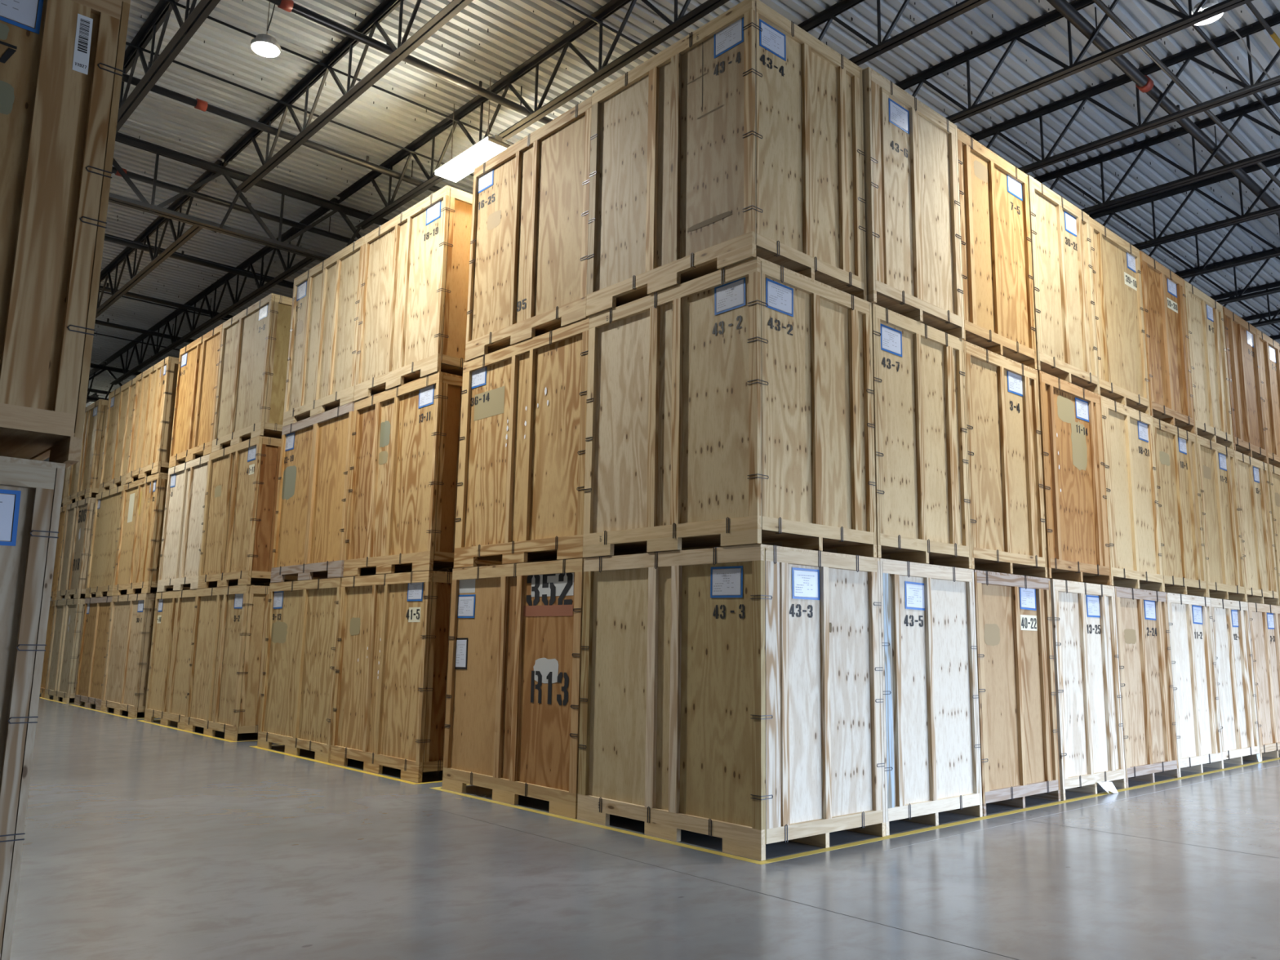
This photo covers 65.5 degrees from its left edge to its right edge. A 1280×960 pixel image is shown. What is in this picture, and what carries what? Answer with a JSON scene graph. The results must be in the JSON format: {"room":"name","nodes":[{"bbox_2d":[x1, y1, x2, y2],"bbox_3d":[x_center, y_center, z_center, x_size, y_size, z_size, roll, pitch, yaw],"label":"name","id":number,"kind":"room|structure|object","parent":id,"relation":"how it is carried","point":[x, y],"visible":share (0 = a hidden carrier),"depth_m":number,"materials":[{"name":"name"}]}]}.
{"room":"storage warehouse","nodes":[
{"label":"storage warehouse","id":0,"kind":"room"},
{"bbox_2d":[9,693,1279,959],"bbox_3d":[-3.450,4.872,20.372,40.000,0.200,54.000,9,-12,-41],"label":"floor","id":1,"kind":"structure","parent":0,"point":[143,841],"depth_m":6.39,"materials":[{"name":"concrete"}]},
{"bbox_2d":[0,456,65,959],"bbox_3d":[-3.758,1.033,4.407,1.498,2.209,2.055,9,-12,-41],"label":"crate","id":2,"kind":"object","parent":1,"relation":"on","point":[31,491],"visible":1,"depth_m":4.16,"materials":[{"name":"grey wood"}]},
{"bbox_2d":[0,0,130,468],"bbox_3d":[-3.649,-1.149,4.746,1.498,2.209,2.055,9,-12,-41],"label":"crate","id":3,"kind":"object","parent":2,"relation":"on","point":[61,61],"visible":0.98,"depth_m":4.36,"materials":[{"name":"brown wood"}]},
{"bbox_2d":[40,600,54,697],"bbox_3d":[-13.641,4.065,24.005,1.497,2.209,2.051,9,-12,-41],"label":"crate","id":4,"kind":"object","parent":1,"relation":"on","point":[44,673],"visible":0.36,"depth_m":23.11,"materials":[{"name":"brown wood"}]},
{"bbox_2d":[50,505,87,600],"bbox_3d":[-13.581,1.877,24.319,1.497,2.209,2.066,9,-12,-41],"label":"crate","id":5,"kind":"object","parent":4,"relation":"on","point":[63,509],"visible":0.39,"depth_m":23.38,"materials":[{"name":"brown wood"}]},
{"bbox_2d":[61,466,75,506],"bbox_3d":[-13.560,-0.296,24.723,1.497,2.209,2.051,9,-12,-41],"label":"crate","id":6,"kind":"object","parent":5,"relation":"on","point":[64,500],"visible":0.16,"depth_m":23.72,"materials":[{"name":"brown wood"}]},
{"bbox_2d":[44,598,84,702],"bbox_3d":[-12.266,3.841,22.487,1.500,2.209,2.053,9,-12,-41],"label":"crate","id":7,"kind":"object","parent":1,"relation":"on","point":[68,617],"visible":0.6,"depth_m":21.82,"materials":[{"name":"brown wood"}]},
{"bbox_2d":[56,497,122,599],"bbox_3d":[-12.212,1.659,22.834,1.500,2.209,1.968,9,-12,-41],"label":"crate","id":8,"kind":"object","parent":7,"relation":"on","point":[79,515],"visible":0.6,"depth_m":22.19,"materials":[{"name":"brown wood"}]},
{"bbox_2d":[66,399,108,505],"bbox_3d":[-12.189,-0.520,23.207,1.500,2.209,2.043,9,-12,-41],"label":"crate","id":9,"kind":"object","parent":8,"relation":"on","point":[84,478],"visible":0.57,"depth_m":22.35,"materials":[{"name":"brown wood"}]},
{"bbox_2d":[74,595,112,710],"bbox_3d":[-10.542,3.566,20.623,1.497,2.209,2.087,9,-12,-41],"label":"crate","id":10,"kind":"object","parent":1,"relation":"on","point":[97,611],"visible":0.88,"depth_m":20.14,"materials":[{"name":"brown wood"}]},
{"bbox_2d":[84,484,152,597],"bbox_3d":[-10.499,1.383,20.963,1.497,2.209,2.087,9,-12,-41],"label":"crate","id":11,"kind":"object","parent":10,"relation":"on","point":[108,505],"visible":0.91,"depth_m":20.51,"materials":[{"name":"brown wood"}]},
{"bbox_2d":[98,377,137,493],"bbox_3d":[-10.336,-0.815,21.199,1.497,2.209,2.049,9,-12,-41],"label":"crate","id":12,"kind":"object","parent":11,"relation":"on","point":[113,468],"visible":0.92,"depth_m":20.77,"materials":[{"name":"brown wood"}]},
{"bbox_2d":[100,593,155,718],"bbox_3d":[-9.109,3.335,19.056,1.500,2.209,2.173,9,-12,-41],"label":"crate","id":13,"kind":"object","parent":1,"relation":"on","point":[125,685],"visible":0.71,"depth_m":18.34,"materials":[{"name":"brown wood"}]},
{"bbox_2d":[112,472,190,595],"bbox_3d":[-9.042,1.151,19.387,1.500,2.209,2.218,9,-12,-41],"label":"crate","id":14,"kind":"object","parent":13,"relation":"on","point":[144,500],"visible":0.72,"depth_m":18.70,"materials":[{"name":"brown wood"}]},
{"bbox_2d":[125,355,181,484],"bbox_3d":[-8.977,-1.038,19.688,1.500,2.209,2.028,9,-12,-41],"label":"crate","id":15,"kind":"object","parent":14,"relation":"on","point":[154,399],"visible":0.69,"depth_m":18.96,"materials":[{"name":"brown wood"}]},
{"bbox_2d":[144,589,196,729],"bbox_3d":[-7.294,3.044,17.078,1.497,2.209,2.130,9,-12,-41],"label":"crate","id":16,"kind":"object","parent":1,"relation":"on","point":[174,612],"visible":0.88,"depth_m":16.59,"materials":[{"name":"brown wood"}]},
{"bbox_2d":[156,453,263,591],"bbox_3d":[-7.227,0.857,17.393,1.497,2.209,2.104,9,-12,-41],"label":"crate","id":17,"kind":"object","parent":16,"relation":"on","point":[186,488],"visible":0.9,"depth_m":16.90,"materials":[{"name":"brown wood"}]},
{"bbox_2d":[168,323,223,468],"bbox_3d":[-7.173,-1.327,17.728,1.497,2.209,2.165,9,-12,-41],"label":"crate","id":18,"kind":"object","parent":17,"relation":"on","point":[192,437],"visible":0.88,"depth_m":17.22,"materials":[{"name":"brown wood"}]},
{"bbox_2d":[137,719,255,742],"bbox_3d":[-6.595,4.018,16.120,1.685,0.001,4.390,9,-12,-41],"label":"tape","id":19,"kind":"object","parent":1,"relation":"on","point":[144,721],"visible":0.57,"depth_m":15.20,"materials":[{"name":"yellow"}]},
{"bbox_2d":[183,585,269,741],"bbox_3d":[-5.881,2.812,15.505,1.500,2.209,2.118,9,-12,-41],"label":"crate","id":20,"kind":"object","parent":1,"relation":"on","point":[224,693],"visible":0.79,"depth_m":14.69,"materials":[{"name":"brown wood"}]},
{"bbox_2d":[197,435,320,588],"bbox_3d":[-5.819,0.628,15.841,1.500,2.209,2.098,9,-12,-41],"label":"crate","id":21,"kind":"object","parent":20,"relation":"on","point":[242,493],"visible":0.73,"depth_m":15.05,"materials":[{"name":"brown wood"}]},
{"bbox_2d":[211,293,292,453],"bbox_3d":[-5.748,-1.557,16.170,1.500,2.209,2.053,9,-12,-41],"label":"crate","id":22,"kind":"object","parent":21,"relation":"on","point":[250,402],"visible":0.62,"depth_m":15.38,"materials":[{"name":"brown wood"}]},
{"bbox_2d":[257,577,342,762],"bbox_3d":[-3.878,2.489,13.315,1.497,2.209,2.178,9,-12,-41],"label":"crate","id":23,"kind":"object","parent":1,"relation":"on","point":[299,672],"visible":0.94,"depth_m":12.78,"materials":[{"name":"brown wood"}]},
{"bbox_2d":[270,401,396,582],"bbox_3d":[-3.826,0.306,13.655,1.497,2.209,2.171,9,-12,-41],"label":"crate","id":24,"kind":"object","parent":23,"relation":"on","point":[313,495],"visible":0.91,"depth_m":13.12,"materials":[{"name":"brown wood"}]},
{"bbox_2d":[282,235,364,426],"bbox_3d":[-3.784,-1.875,14.015,1.497,2.209,2.181,9,-12,-41],"label":"crate","id":25,"kind":"object","parent":24,"relation":"on","point":[321,373],"visible":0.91,"depth_m":13.50,"materials":[{"name":"brown wood"}]},
{"bbox_2d":[249,744,442,784],"bbox_3d":[-3.183,3.469,12.390,1.685,0.001,4.420,9,-12,-41],"label":"tape","id":26,"kind":"object","parent":1,"relation":"on","point":[256,747],"visible":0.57,"depth_m":11.42,"materials":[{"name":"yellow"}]},
{"bbox_2d":[329,570,452,782],"bbox_3d":[-2.443,2.262,11.773,1.500,2.209,2.122,9,-12,-41],"label":"crate","id":27,"kind":"object","parent":1,"relation":"on","point":[391,681],"visible":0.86,"depth_m":11.05,"materials":[{"name":"brown wood"}]},
{"bbox_2d":[342,371,504,577],"bbox_3d":[-2.381,0.078,12.108,1.500,2.209,2.058,9,-12,-41],"label":"crate","id":28,"kind":"object","parent":27,"relation":"on","point":[402,491],"visible":0.66,"depth_m":11.40,"materials":[{"name":"brown wood"}]},
{"bbox_2d":[353,185,472,401],"bbox_3d":[-2.360,-2.103,12.466,1.500,2.209,2.023,9,-12,-41],"label":"crate","id":29,"kind":"object","parent":28,"relation":"on","point":[412,322],"visible":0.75,"depth_m":11.72,"materials":[{"name":"brown wood"}]},
{"bbox_2d":[442,558,583,818],"bbox_3d":[-0.696,1.980,9.857,1.497,2.209,2.151,9,-12,-41],"label":"crate","id":30,"kind":"object","parent":1,"relation":"on","point":[513,706],"visible":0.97,"depth_m":9.30,"materials":[{"name":"brown wood"}]},
{"bbox_2d":[453,317,643,568],"bbox_3d":[-0.652,-0.201,10.216,1.497,2.209,2.136,9,-12,-41],"label":"crate","id":31,"kind":"object","parent":30,"relation":"on","point":[522,468],"visible":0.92,"depth_m":9.67,"materials":[{"name":"brown wood"}]},
{"bbox_2d":[465,96,591,361],"bbox_3d":[-0.617,-2.383,10.562,1.497,2.209,2.056,9,-12,-41],"label":"crate","id":32,"kind":"object","parent":31,"relation":"on","point":[528,261],"visible":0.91,"depth_m":10.03,"materials":[{"name":"brown wood"}]},
{"bbox_2d":[577,544,885,861],"bbox_3d":[0.727,1.752,8.310,1.500,2.209,2.053,9,-12,-41],"label":"crate","id":33,"kind":"object","parent":1,"relation":"on","point":[732,694],"visible":1,"depth_m":7.65,"materials":[{"name":"brown wood"}]},
{"bbox_2d":[582,256,876,557],"bbox_3d":[0.749,-0.429,8.671,1.500,2.209,2.038,9,-12,-41],"label":"crate","id":34,"kind":"object","parent":33,"relation":"on","point":[733,405],"visible":0.99,"depth_m":8.02,"materials":[{"name":"brown wood"}]},
{"bbox_2d":[586,0,866,317],"bbox_3d":[0.755,-2.608,9.038,1.500,2.209,2.028,9,-12,-41],"label":"crate","id":35,"kind":"object","parent":34,"relation":"on","point":[740,140],"visible":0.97,"depth_m":8.39,"materials":[{"name":"brown wood"}]},
{"bbox_2d":[429,757,1279,864],"bbox_3d":[4.498,3.699,12.966,13.885,0.001,4.385,9,-12,-41],"label":"tape","id":36,"kind":"object","parent":1,"relation":"on","point":[783,858],"visible":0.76,"depth_m":8.33,"materials":[{"name":"yellow plastic"}]},
{"bbox_2d":[880,558,982,835],"bbox_3d":[1.840,1.935,9.311,1.498,2.209,2.055,9,-12,-41],"label":"crate","id":37,"kind":"object","parent":1,"relation":"on","point":[932,747],"visible":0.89,"depth_m":8.57,"materials":[{"name":"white wood"}]},
{"bbox_2d":[822,302,972,568],"bbox_3d":[1.862,-0.246,9.668,1.498,2.209,2.055,9,-12,-41],"label":"crate","id":38,"kind":"object","parent":37,"relation":"on","point":[922,501],"visible":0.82,"depth_m":8.92,"materials":[{"name":"brown wood"}]},
{"bbox_2d":[862,66,964,338],"bbox_3d":[1.904,-2.430,10.000,1.498,2.209,2.055,9,-12,-41],"label":"crate","id":39,"kind":"object","parent":38,"relation":"on","point":[914,268],"visible":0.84,"depth_m":9.22,"materials":[{"name":"brown wood"}]},
{"bbox_2d":[973,569,1060,816],"bbox_3d":[2.964,2.120,10.318,1.498,2.209,2.055,9,-12,-41],"label":"crate","id":40,"kind":"object","parent":1,"relation":"on","point":[1018,719],"visible":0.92,"depth_m":9.58,"materials":[{"name":"brown wood"}]},
{"bbox_2d":[928,340,1047,577],"bbox_3d":[2.973,-0.064,10.660,1.498,2.209,2.055,9,-12,-41],"label":"crate","id":41,"kind":"object","parent":40,"relation":"on","point":[1007,519],"visible":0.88,"depth_m":9.93,"materials":[{"name":"brown wood"}]},
{"bbox_2d":[956,128,1036,369],"bbox_3d":[3.003,-2.246,11.005,1.498,2.209,2.055,9,-12,-41],"label":"crate","id":42,"kind":"object","parent":41,"relation":"on","point":[997,287],"visible":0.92,"depth_m":10.29,"materials":[{"name":"brown wood"}]},
{"bbox_2d":[1049,578,1126,800],"bbox_3d":[4.108,2.306,11.327,1.498,2.209,2.055,9,-12,-41],"label":"crate","id":43,"kind":"object","parent":1,"relation":"on","point":[1091,745],"visible":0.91,"depth_m":10.57,"materials":[{"name":"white wood"}]},
{"bbox_2d":[1037,370,1111,585],"bbox_3d":[4.099,0.118,11.645,1.498,2.209,2.055,9,-12,-41],"label":"crate","id":44,"kind":"object","parent":43,"relation":"on","point":[1077,546],"visible":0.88,"depth_m":10.92,"materials":[{"name":"brown wood"}]},
{"bbox_2d":[1027,175,1099,394],"bbox_3d":[4.123,-2.065,11.989,1.498,2.209,2.055,9,-12,-41],"label":"crate","id":45,"kind":"object","parent":44,"relation":"on","point":[1064,317],"visible":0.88,"depth_m":11.25,"materials":[{"name":"brown wood"}]},
{"bbox_2d":[1097,781,1118,793],"bbox_3d":[4.909,3.229,10.438,0.282,0.124,0.083,7,-11,-34],"label":"leaflet","id":46,"kind":"object","parent":1,"relation":"on","point":[1107,785],"visible":1,"depth_m":10.47,"materials":[{"name":"white paper"}]},
{"bbox_2d":[1114,586,1178,787],"bbox_3d":[5.224,2.488,12.320,1.498,2.209,2.055,9,-12,-41],"label":"crate","id":47,"kind":"object","parent":1,"relation":"on","point":[1146,685],"visible":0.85,"depth_m":11.60,"materials":[{"name":"brown wood"}]},
{"bbox_2d":[1100,395,1164,591],"bbox_3d":[5.210,0.300,12.636,1.498,2.209,2.055,9,-12,-41],"label":"crate","id":48,"kind":"object","parent":47,"relation":"on","point":[1131,480],"visible":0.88,"depth_m":11.92,"materials":[{"name":"brown wood"}]},
{"bbox_2d":[1088,216,1150,415],"bbox_3d":[5.223,-1.883,12.985,1.498,2.209,2.055,9,-12,-41],"label":"crate","id":49,"kind":"object","parent":48,"relation":"on","point":[1116,263],"visible":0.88,"depth_m":12.30,"materials":[{"name":"brown wood"}]},
{"bbox_2d":[1166,592,1223,777],"bbox_3d":[6.342,2.671,13.316,1.498,2.209,2.055,9,-12,-41],"label":"crate","id":50,"kind":"object","parent":1,"relation":"on","point":[1193,657],"visible":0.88,"depth_m":12.60,"materials":[{"name":"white wood"}]},
{"bbox_2d":[1151,417,1208,596],"bbox_3d":[6.323,0.484,13.640,1.498,2.209,2.055,9,-12,-41],"label":"crate","id":51,"kind":"object","parent":50,"relation":"on","point":[1177,476],"visible":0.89,"depth_m":12.93,"materials":[{"name":"brown wood"}]},
{"bbox_2d":[1139,250,1195,434],"bbox_3d":[6.356,-1.698,13.989,1.498,2.209,2.055,9,-12,-41],"label":"crate","id":52,"kind":"object","parent":51,"relation":"on","point":[1163,291],"visible":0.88,"depth_m":13.26,"materials":[{"name":"brown wood"}]},
{"bbox_2d":[1210,597,1259,764],"bbox_3d":[7.446,2.855,14.319,1.498,2.209,2.055,9,-12,-41],"label":"crate","id":53,"kind":"object","parent":1,"relation":"on","point":[1230,620],"visible":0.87,"depth_m":13.62,"materials":[{"name":"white wood"}]},
{"bbox_2d":[1195,434,1246,601],"bbox_3d":[7.439,0.666,14.630,1.498,2.209,2.055,9,-12,-41],"label":"crate","id":54,"kind":"object","parent":53,"relation":"on","point":[1223,548],"visible":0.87,"depth_m":13.92,"materials":[{"name":"brown wood"}]},
{"bbox_2d":[1184,280,1234,449],"bbox_3d":[7.481,-1.514,14.995,1.498,2.209,2.055,9,-12,-41],"label":"crate","id":55,"kind":"object","parent":54,"relation":"on","point":[1205,317],"visible":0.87,"depth_m":14.28,"materials":[{"name":"brown wood"}]},
{"bbox_2d":[1248,602,1279,760],"bbox_3d":[8.564,3.036,15.306,1.498,2.209,2.055,9,-12,-41],"label":"crate","id":56,"kind":"object","parent":1,"relation":"on","point":[1264,619],"visible":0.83,"depth_m":14.49,"materials":[{"name":"brown wood"}]},
{"bbox_2d":[1234,450,1279,605],"bbox_3d":[8.554,0.849,15.628,1.498,2.209,2.055,9,-12,-41],"label":"crate","id":57,"kind":"object","parent":56,"relation":"on","point":[1258,546],"visible":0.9,"depth_m":14.93,"materials":[{"name":"brown wood"}]},
{"bbox_2d":[1222,306,1267,463],"bbox_3d":[8.614,-1.328,16.005,1.498,2.209,2.055,9,-12,-41],"label":"crate","id":58,"kind":"object","parent":57,"relation":"on","point":[1241,336],"visible":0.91,"depth_m":15.29,"materials":[{"name":"brown wood"}]},
{"bbox_3d":[9.670,3.219,16.302,1.498,2.209,2.055,9,-12,-41],"label":"crate","id":59,"kind":"object","parent":1,"relation":"on","visible":0},
{"bbox_2d":[1267,463,1279,605],"bbox_3d":[9.680,1.030,16.610,1.498,2.209,2.055,9,-12,-41],"label":"crate","id":60,"kind":"object","parent":59,"relation":"on","point":[1273,472],"visible":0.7,"depth_m":15.55,"materials":[{"name":"brown wood"}]},
{"bbox_2d":[1256,328,1279,467],"bbox_3d":[9.726,-1.146,16.999,1.498,2.209,2.055,9,-12,-41],"label":"crate","id":61,"kind":"object","parent":60,"relation":"on","point":[1268,349],"visible":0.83,"depth_m":16.13,"materials":[{"name":"brown wood"}]},
{"bbox_2d":[42,0,1279,462],"bbox_3d":[-4.346,-3.308,22.879,40.400,0.480,51.512,9,-12,-41],"label":"ceiling","id":62,"kind":"structure","parent":0,"point":[486,39],"depth_m":12.54,"materials":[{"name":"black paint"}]},
{"bbox_2d":[94,318,194,342],"bbox_3d":[-11.546,-3.456,20.463,7.900,0.350,0.086,9,-12,-41],"label":"pipe","id":63,"kind":"object","parent":62,"relation":"hanging from","point":[107,323],"visible":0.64,"depth_m":21.14,"materials":[{"name":"black metal"}]},
{"bbox_2d":[98,282,234,319],"bbox_3d":[-9.982,-3.708,18.754,7.900,0.350,0.086,9,-12,-41],"label":"pipe","id":64,"kind":"object","parent":62,"relation":"hanging from","point":[107,288],"visible":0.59,"depth_m":19.34,"materials":[{"name":"black metal"}]},
{"bbox_2d":[104,235,293,288],"bbox_3d":[-8.190,-3.997,16.796,7.900,0.350,0.086,9,-12,-41],"label":"pipe","id":65,"kind":"object","parent":62,"relation":"hanging from","point":[108,238],"visible":0.53,"depth_m":17.20,"materials":[{"name":"black metal"}]},
{"bbox_2d":[111,166,356,244],"bbox_3d":[-6.351,-4.285,14.785,7.900,0.366,0.116,9,-12,-41],"label":"pipe","id":66,"kind":"object","parent":62,"relation":"hanging from","point":[131,175],"visible":0.44,"depth_m":14.88,"materials":[{"name":"black metal"}]},
{"bbox_2d":[250,1,280,57],"bbox_3d":[-3.909,-4.816,10.445,0.300,0.640,0.300,1,-9,-3],"label":"lamp","id":67,"kind":"object","parent":62,"relation":"hanging from","point":[264,45],"visible":1,"depth_m":10.37,"materials":[{"name":"grey metal"}]},
{"bbox_2d":[121,61,441,191],"bbox_3d":[-3.468,-4.388,13.839,10.900,0.366,0.116,9,-12,-41],"label":"pipe","id":68,"kind":"object","parent":62,"relation":"hanging from","point":[200,104],"visible":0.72,"depth_m":12.65,"materials":[{"name":"black metal"}]},
{"bbox_2d":[266,0,552,124],"bbox_3d":[-1.696,-4.674,11.903,10.900,0.366,0.116,9,-12,-41],"label":"pipe","id":69,"kind":"object","parent":62,"relation":"hanging from","point":[289,6],"visible":0.63,"depth_m":11.05,"materials":[{"name":"black metal"}]},
{"bbox_2d":[434,77,510,182],"bbox_3d":[-2.044,-4.335,12.155,0.320,0.965,1.190,9,-12,-41],"label":"lamp","id":70,"kind":"object","parent":62,"relation":"hanging from","point":[464,163],"visible":0.95,"depth_m":11.99,"materials":[{"name":"grey plastic"}]},
{"bbox_2d":[1046,0,1279,217],"bbox_3d":[9.329,-4.017,14.477,19.000,0.443,0.149,9,-12,-41],"label":"roof truss","id":71,"kind":"object","parent":62,"relation":"hanging from","point":[1144,83],"visible":0.86,"depth_m":11.25,"materials":[{"name":"black metal"}]},
{"bbox_2d":[1192,0,1271,78],"bbox_3d":[6.157,-4.681,10.209,1.718,0.630,1.379,1,-9,-3],"label":"lamp","id":72,"kind":"object","parent":62,"relation":"hanging from","point":[1209,3],"depth_m":9.68,"materials":[{"name":"grey metal"}]},
{"bbox_2d":[1269,31,1279,48],"bbox_3d":[11.585,-3.981,14.928,13.050,0.048,0.042,9,-12,-41],"label":"pipe","id":73,"kind":"object","parent":62,"relation":"attached to","point":[1273,36],"visible":1,"depth_m":10.69,"materials":[{"name":"brown"}]},
{"bbox_2d":[1245,1,1273,35],"bbox_3d":[5.097,-5.042,9.147,4.440,0.044,0.038,9,-12,-41],"label":"conduit","id":74,"kind":"object","parent":73,"relation":"attached to","point":[1250,5],"visible":1,"depth_m":10.35,"materials":[{"name":"grey metal"}]},
{"bbox_3d":[-19.272,-1.942,8.943,0.200,9.000,51.000,9,-12,-41],"label":"wall","id":75,"kind":"structure","parent":0,"visible":0},
{"bbox_2d":[86,363,142,401],"bbox_3d":[-9.355,-1.718,28.210,39.960,0.923,0.178,9,-12,-41],"label":"girder","id":76,"kind":"object","parent":75,"relation":"attached to","point":[108,369],"visible":0.02,"depth_m":24.70,"materials":[{"name":"black metal"}]},
{"bbox_2d":[86,361,107,403],"bbox_3d":[-17.659,-1.730,29.476,0.150,1.058,12.900,9,-12,-41],"label":"joist","id":77,"kind":"object","parent":76,"relation":"attached to","point":[93,371],"visible":0.16,"depth_m":25.59,"materials":[{"name":"black paint"}]},
{"bbox_2d":[108,132,389,261],"bbox_3d":[-0.698,-3.112,18.749,39.960,0.923,0.178,9,-12,-41],"label":"roof truss","id":78,"kind":"object","parent":75,"relation":"attached to","point":[144,206],"visible":0.15,"depth_m":14.12,"materials":[{"name":"black metal"}]},
{"bbox_2d":[95,160,228,318],"bbox_3d":[-10.265,-3.342,18.823,0.150,1.058,12.800,9,-12,-41],"label":"joist","id":79,"kind":"object","parent":78,"relation":"attached to","point":[156,260],"visible":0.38,"depth_m":16.52,"materials":[{"name":"black paint"}]},
{"bbox_2d":[99,290,228,320],"bbox_3d":[-10.627,-3.692,19.293,7.000,0.032,0.028,9,-12,-41],"label":"rod","id":80,"kind":"object","parent":79,"relation":"attached to","point":[100,291],"visible":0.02,"depth_m":20.12,"materials":[{"name":"black paint"}]},
{"bbox_2d":[104,233,293,284],"bbox_3d":[-8.513,-4.032,16.983,7.000,0.032,0.028,9,-12,-41],"label":"rod","id":81,"kind":"object","parent":79,"relation":"attached to","point":[112,236],"visible":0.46,"depth_m":17.59,"materials":[{"name":"black paint"}]},
{"bbox_2d":[115,0,220,133],"bbox_3d":[-2.871,-4.954,8.169,0.150,1.058,12.900,9,-12,-41],"label":"joist","id":82,"kind":"object","parent":78,"relation":"attached to","point":[194,19],"visible":0.61,"depth_m":10.78,"materials":[{"name":"black paint"}]},
{"bbox_2d":[103,197,342,399],"bbox_3d":[-8.968,-3.130,19.978,0.150,1.058,12.800,9,-12,-41],"label":"joist","id":83,"kind":"object","parent":78,"relation":"on","point":[289,270],"visible":0.83,"depth_m":19.03,"materials":[{"name":"black paint"}]},
{"bbox_2d":[219,0,473,228],"bbox_3d":[-1.574,-4.742,9.325,0.150,1.058,12.900,9,-12,-41],"label":"joist","id":84,"kind":"object","parent":78,"relation":"attached to","point":[369,24],"visible":1,"depth_m":11.45,"materials":[{"name":"black paint"}]},
{"bbox_2d":[336,0,729,247],"bbox_3d":[-0.277,-4.529,10.481,0.150,1.058,12.900,9,-12,-41],"label":"joist","id":85,"kind":"object","parent":78,"relation":"attached to","point":[682,22],"visible":0.94,"depth_m":11.47,"materials":[{"name":"black paint"}]},
{"bbox_2d":[797,0,990,66],"bbox_3d":[1.020,-4.317,11.636,0.150,1.058,12.900,9,-12,-41],"label":"joist","id":86,"kind":"object","parent":78,"relation":"attached to","point":[829,14],"visible":0.09,"depth_m":10.05,"materials":[{"name":"black paint"}]},
{"bbox_2d":[895,0,1253,123],"bbox_3d":[2.317,-4.105,12.792,0.150,1.058,12.900,9,-12,-41],"label":"joist","id":87,"kind":"object","parent":78,"relation":"attached to","point":[1199,15],"visible":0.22,"depth_m":10.60,"materials":[{"name":"black paint"}]},
{"bbox_2d":[968,12,1279,173],"bbox_3d":[3.614,-3.893,13.947,0.150,1.058,12.900,9,-12,-41],"label":"joist","id":88,"kind":"object","parent":78,"relation":"attached to","point":[1187,55],"visible":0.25,"depth_m":11.53,"materials":[{"name":"black paint"}]},
{"bbox_2d":[1034,93,1279,214],"bbox_3d":[4.911,-3.680,15.103,0.150,1.058,12.900,9,-12,-41],"label":"joist","id":89,"kind":"object","parent":78,"relation":"attached to","point":[1242,111],"visible":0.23,"depth_m":12.95,"materials":[{"name":"black paint"}]},
{"bbox_2d":[125,41,473,176],"bbox_3d":[2.088,-3.638,18.240,24.470,0.032,0.028,9,-12,-41],"label":"rod","id":90,"kind":"object","parent":89,"relation":"attached to","point":[126,43],"visible":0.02,"depth_m":12.36,"materials":[{"name":"black paint"}]},
{"bbox_2d":[164,0,513,145],"bbox_3d":[2.853,-3.761,17.404,24.470,0.032,0.028,9,-12,-41],"label":"rod","id":91,"kind":"object","parent":89,"relation":"attached to","point":[168,1],"visible":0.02,"depth_m":11.69,"materials":[{"name":"black paint"}]},
{"bbox_2d":[555,0,657,55],"bbox_3d":[4.760,-4.068,15.321,24.470,0.032,0.028,9,-12,-41],"label":"rod","id":92,"kind":"object","parent":89,"relation":"attached to","point":[562,2],"visible":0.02,"depth_m":10.68,"materials":[{"name":"black paint"}]},
{"bbox_2d":[1088,155,1279,248],"bbox_3d":[6.208,-3.468,16.258,0.150,1.058,12.900,9,-12,-41],"label":"joist","id":93,"kind":"object","parent":78,"relation":"attached to","point":[1193,186],"visible":0.2,"depth_m":14.33,"materials":[{"name":"black paint"}]},
{"bbox_2d":[1138,213,1279,279],"bbox_3d":[7.505,-3.256,17.414,0.150,1.058,12.900,9,-12,-41],"label":"joist","id":94,"kind":"object","parent":78,"relation":"attached to","point":[1277,253],"visible":0.17,"depth_m":15.63,"materials":[{"name":"black paint"}]},
{"bbox_2d":[1092,0,1279,186],"bbox_3d":[9.834,-3.869,14.564,17.900,0.052,0.045,9,-12,-41],"label":"conduit","id":95,"kind":"object","parent":94,"relation":"attached to","point":[1100,3],"visible":1,"depth_m":11.20,"materials":[{"name":"grey metal"}]},
{"bbox_2d":[1169,0,1279,124],"bbox_3d":[10.107,-4.129,14.306,17.900,0.040,0.035,9,-12,-41],"label":"rod","id":96,"kind":"object","parent":94,"relation":"attached to","point":[1174,2],"visible":1,"depth_m":11.13,"materials":[{"name":"black paint"}]},
{"bbox_2d":[1173,246,1279,304],"bbox_3d":[8.802,-3.044,18.570,0.150,1.058,12.900,9,-12,-41],"label":"joist","id":97,"kind":"object","parent":78,"relation":"attached to","point":[1233,299],"visible":0.07,"depth_m":16.97,"materials":[{"name":"black paint"}]},
{"bbox_2d":[1208,280,1279,327],"bbox_3d":[10.099,-2.832,19.725,0.150,1.058,12.900,9,-12,-41],"label":"joist","id":98,"kind":"object","parent":78,"relation":"attached to","point":[1272,285],"visible":0.06,"depth_m":18.30,"materials":[{"name":"black paint"}]},
{"bbox_2d":[1240,310,1279,330],"bbox_3d":[11.396,-2.619,20.881,0.150,1.058,12.900,9,-12,-41],"label":"joist","id":99,"kind":"object","parent":78,"relation":"attached to","point":[1273,313],"visible":0.02,"depth_m":19.84,"materials":[{"name":"black paint"}]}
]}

